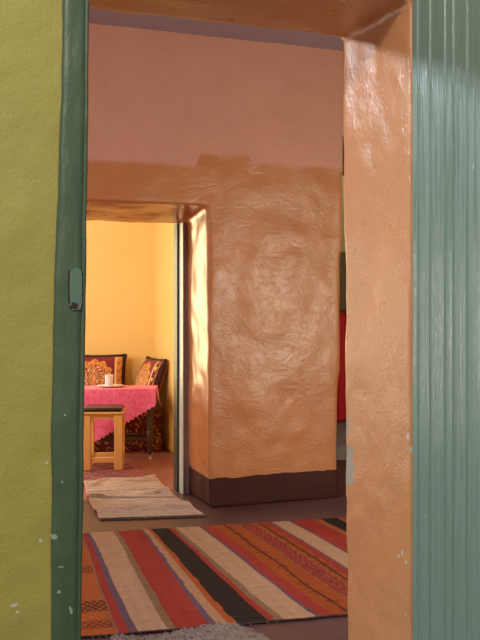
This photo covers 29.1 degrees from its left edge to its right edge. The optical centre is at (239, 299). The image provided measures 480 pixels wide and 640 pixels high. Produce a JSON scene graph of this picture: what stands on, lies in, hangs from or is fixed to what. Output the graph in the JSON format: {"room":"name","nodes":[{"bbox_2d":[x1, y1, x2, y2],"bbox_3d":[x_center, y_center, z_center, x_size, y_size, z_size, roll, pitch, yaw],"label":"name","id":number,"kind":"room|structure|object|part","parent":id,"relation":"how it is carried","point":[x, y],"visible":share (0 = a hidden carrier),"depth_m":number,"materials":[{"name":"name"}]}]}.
{"room":"traditional dwelling","nodes":[
{"label":"traditional dwelling","id":0,"kind":"room"},
{"bbox_2d":[85,220,153,384],"bbox_3d":[-2.398,-0.075,9.011,3.704,2.955,0.166,0,0,-3],"label":"wall","id":1,"kind":"structure","parent":0,"point":[119,255],"depth_m":9.00,"materials":[{"name":"yellow paint"}]},
{"bbox_2d":[153,223,175,453],"bbox_3d":[-0.250,-0.100,8.184,0.524,3.012,2.561,0,0,-21],"label":"wall","id":2,"kind":"structure","parent":0,"point":[163,233],"depth_m":8.64,"materials":[{"name":"yellow paint"}]},
{"bbox_2d":[0,0,412,639],"bbox_3d":[0.147,-0.700,2.812,7.510,4.211,0.434,0,0,-21],"label":"wall","id":3,"kind":"structure","parent":0,"point":[376,35],"depth_m":2.75,"materials":[{"name":"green paint"}]},
{"bbox_2d":[51,0,88,639],"bbox_3d":[-0.449,0.100,2.400,0.100,2.600,0.124,0,0,-21],"label":"doorframe","id":4,"kind":"object","parent":3,"relation":"attached to","point":[69,315],"visible":1,"depth_m":2.35,"materials":[{"name":"green paint"}]},
{"bbox_3d":[-0.420,-0.029,2.355,0.032,0.110,0.016,0,0,-21],"label":"strike plate","id":5,"kind":"part","parent":4,"relation":"part of","materials":[{"name":"teal paint"}]},
{"bbox_2d":[412,0,479,639],"bbox_3d":[0.706,0.160,2.289,0.074,2.420,0.946,0,0,-21],"label":"door","id":6,"kind":"structure","parent":3,"relation":"in","point":[446,33],"depth_m":2.56,"materials":[{"name":"teal paint"}]},
{"bbox_2d":[81,448,347,639],"bbox_3d":[-0.087,1.460,3.557,8.400,0.120,13.700,0,0,-21],"label":"floor","id":7,"kind":"structure","parent":0,"point":[328,628],"depth_m":5.95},
{"bbox_2d":[84,461,143,480],"bbox_3d":[-1.476,1.395,7.459,1.407,0.008,1.000,0,0,-10],"label":"rug","id":8,"kind":"object","parent":7,"relation":"on","point":[98,470],"visible":0.25,"depth_m":7.48,"materials":[{"name":"fabric"}]},
{"bbox_2d":[84,404,125,470],"bbox_3d":[-1.129,1.135,7.678,0.342,0.510,0.310,0,0,-3],"label":"wooden stool","id":9,"kind":"object","parent":8,"relation":"on","point":[116,412],"visible":0.89,"depth_m":7.54,"materials":[{"name":"brown wood"}]},
{"bbox_3d":[-1.250,1.161,7.548,0.066,0.458,0.045,0,0,-3],"label":"leg","id":10,"kind":"part","parent":9,"relation":"part of","materials":[{"name":"brown wood"}]},
{"bbox_3d":[-1.264,1.161,7.793,0.066,0.458,0.045,0,0,-3],"label":"leg","id":11,"kind":"part","parent":9,"relation":"part of","materials":[{"name":"brown wood"}]},
{"bbox_3d":[-1.123,1.308,7.555,0.190,0.045,0.024,0,0,-3],"label":"rail","id":12,"kind":"part","parent":9,"relation":"part of","materials":[{"name":"brown wood"}]},
{"bbox_3d":[-1.136,1.308,7.800,0.190,0.045,0.024,0,0,-3],"label":"rail","id":13,"kind":"part","parent":9,"relation":"part of","materials":[{"name":"brown wood"}]},
{"bbox_3d":[-0.995,1.161,7.562,0.066,0.458,0.045,0,0,-3],"label":"leg","id":14,"kind":"part","parent":9,"relation":"part of","materials":[{"name":"brown wood"}]},
{"bbox_3d":[-1.008,1.161,7.807,0.066,0.458,0.045,0,0,-3],"label":"leg","id":15,"kind":"part","parent":9,"relation":"part of","materials":[{"name":"brown wood"}]},
{"bbox_2d":[97,407,153,459],"bbox_3d":[-1.171,1.090,8.182,0.840,0.620,0.310,0,0,-3],"label":"table","id":16,"kind":"object","parent":7,"relation":"on","point":[149,437],"visible":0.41,"depth_m":8.08,"materials":[{"name":"brown wood"}]},
{"bbox_2d":[84,385,160,442],"bbox_3d":[-1.157,1.004,8.180,0.928,0.465,0.369,0,0,-3],"label":"tablecloth","id":17,"kind":"object","parent":16,"relation":"on","point":[136,399],"visible":0.62,"depth_m":8.02,"materials":[{"name":"pink fabric"}]},
{"bbox_2d":[97,384,123,386],"bbox_3d":[-1.152,0.763,8.217,0.242,0.014,0.242,0,0,-21],"label":"saucer","id":18,"kind":"object","parent":17,"relation":"on","point":[101,385],"visible":0.88,"depth_m":8.24,"materials":[{"name":"white ceramic"}]},
{"bbox_2d":[105,374,112,385],"bbox_3d":[-1.163,0.714,8.212,0.076,0.100,0.076,0,0,-21],"label":"tea glass","id":19,"kind":"object","parent":18,"relation":"on","point":[108,377],"visible":0.99,"depth_m":8.18,"materials":[{"name":"white"}]},
{"bbox_3d":[-0.791,1.083,8.093,0.052,0.545,0.052,0,0,-3],"label":"leg","id":20,"kind":"part","parent":16,"relation":"part of","materials":[{"name":"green wood"}]},
{"bbox_3d":[-0.802,1.083,8.313,0.052,0.545,0.052,0,0,-3],"label":"leg","id":21,"kind":"part","parent":16,"relation":"part of","materials":[{"name":"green wood"}]},
{"bbox_2d":[94,407,161,451],"bbox_3d":[-1.705,1.200,8.706,1.950,0.392,0.496,0,0,-3],"label":"banquette","id":22,"kind":"object","parent":7,"relation":"on","point":[138,425],"visible":0.15,"depth_m":8.52,"materials":[{"name":"red fabric"}]},
{"bbox_2d":[85,354,126,385],"bbox_3d":[-1.391,0.762,8.844,0.617,0.489,0.204,0,0,0],"label":"cushion","id":23,"kind":"object","parent":22,"relation":"on","point":[97,367],"visible":0.36,"depth_m":8.81,"materials":[{"name":"red fabric"}]},
{"bbox_3d":[-1.706,1.143,8.714,1.930,0.278,0.478,0,0,-3],"label":"seat mattress","id":24,"kind":"part","parent":22,"relation":"part of","materials":[{"name":"red fabric"}]},
{"bbox_2d":[135,356,167,400],"bbox_3d":[-0.855,0.773,8.678,0.235,0.466,0.497,0,0,-28],"label":"cushion","id":25,"kind":"object","parent":22,"relation":"on","point":[152,371],"visible":0.56,"depth_m":8.54,"materials":[{"name":"red fabric"}]},
{"bbox_2d":[84,475,207,520],"bbox_3d":[-0.756,1.375,6.468,0.691,0.048,1.351,0,0,-21],"label":"mat","id":26,"kind":"object","parent":7,"relation":"on","point":[145,497],"visible":1,"depth_m":6.38,"materials":[{"name":"beige fabric"}]},
{"bbox_2d":[109,621,269,639],"bbox_3d":[-0.146,1.372,3.569,0.706,0.038,0.664,0,0,-21],"label":"mat","id":27,"kind":"object","parent":7,"relation":"on","point":[226,631],"visible":1,"depth_m":3.77,"materials":[{"name":"grey fabric"}]},
{"bbox_2d":[81,517,347,637],"bbox_3d":[0.016,1.393,4.848,3.033,0.012,1.750,0,0,-14],"label":"rug","id":28,"kind":"object","parent":7,"relation":"on","point":[141,581],"visible":0.52,"depth_m":4.63,"materials":[{"name":"fabric"}]},
{"bbox_2d":[86,23,343,478],"bbox_3d":[-1.810,-0.350,5.926,5.311,3.118,0.664,0,0,-21],"label":"wall","id":29,"kind":"structure","parent":0,"point":[235,141],"depth_m":6.31,"materials":[{"name":"orange paint"}]},
{"bbox_2d":[110,218,189,493],"bbox_3d":[-0.931,0.385,6.542,1.175,2.030,0.184,0,0,-21],"label":"door frame","id":30,"kind":"structure","parent":29,"relation":"in","point":[181,461],"depth_m":6.67,"materials":[{"name":"grey paint"}]},
{"bbox_2d":[189,466,336,506],"bbox_3d":[-1.851,1.300,5.910,5.224,0.219,0.660,0,0,-21],"label":"baseboard","id":31,"kind":"structure","parent":29,"relation":"attached to","point":[308,485],"depth_m":6.38,"materials":[{"name":"red paint"}]},
{"bbox_2d":[89,8,343,50],"bbox_3d":[-0.535,-1.835,5.689,7.700,0.130,5.800,0,0,-21],"label":"ceiling","id":32,"kind":"structure","parent":0,"point":[96,16],"depth_m":6.05,"materials":[{"name":"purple paint"}]},
{"bbox_2d":[336,460,345,495],"bbox_3d":[1.437,1.300,7.035,1.750,0.200,0.290,0,0,-21],"label":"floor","id":33,"kind":"structure","parent":0,"point":[340,464],"depth_m":6.61,"materials":[{"name":"red paint"}]},
{"bbox_2d":[336,421,346,459],"bbox_3d":[1.131,1.250,7.828,1.750,0.300,1.410,0,0,-21],"label":"step","id":34,"kind":"structure","parent":0,"point":[341,452],"depth_m":7.18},
{"bbox_2d":[339,176,346,309],"bbox_3d":[0.910,-0.250,8.471,2.000,3.300,0.150,0,0,-21],"label":"wall","id":35,"kind":"structure","parent":0,"point":[342,264],"depth_m":8.40,"materials":[{"name":"green paint"}]},
{"bbox_2d":[337,310,346,421],"bbox_3d":[0.918,0.589,8.310,1.200,1.002,0.068,0,0,-21],"label":"curtain","id":36,"kind":"object","parent":35,"relation":"hanging from","point":[341,390],"visible":0.06,"depth_m":8.33,"materials":[{"name":"fabric"}]},
{"bbox_3d":[2.646,-0.200,6.542,0.150,3.200,4.900,0,0,-21],"label":"wall","id":37,"kind":"structure","parent":0,"visible":0},
{"bbox_2d":[342,135,343,175],"bbox_3d":[1.224,-1.170,7.644,1.690,0.300,0.180,0,0,-21],"label":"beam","id":38,"kind":"structure","parent":37,"relation":"attached to","point":[343,135],"depth_m":7.39,"materials":[{"name":"brown wood"}]}
]}

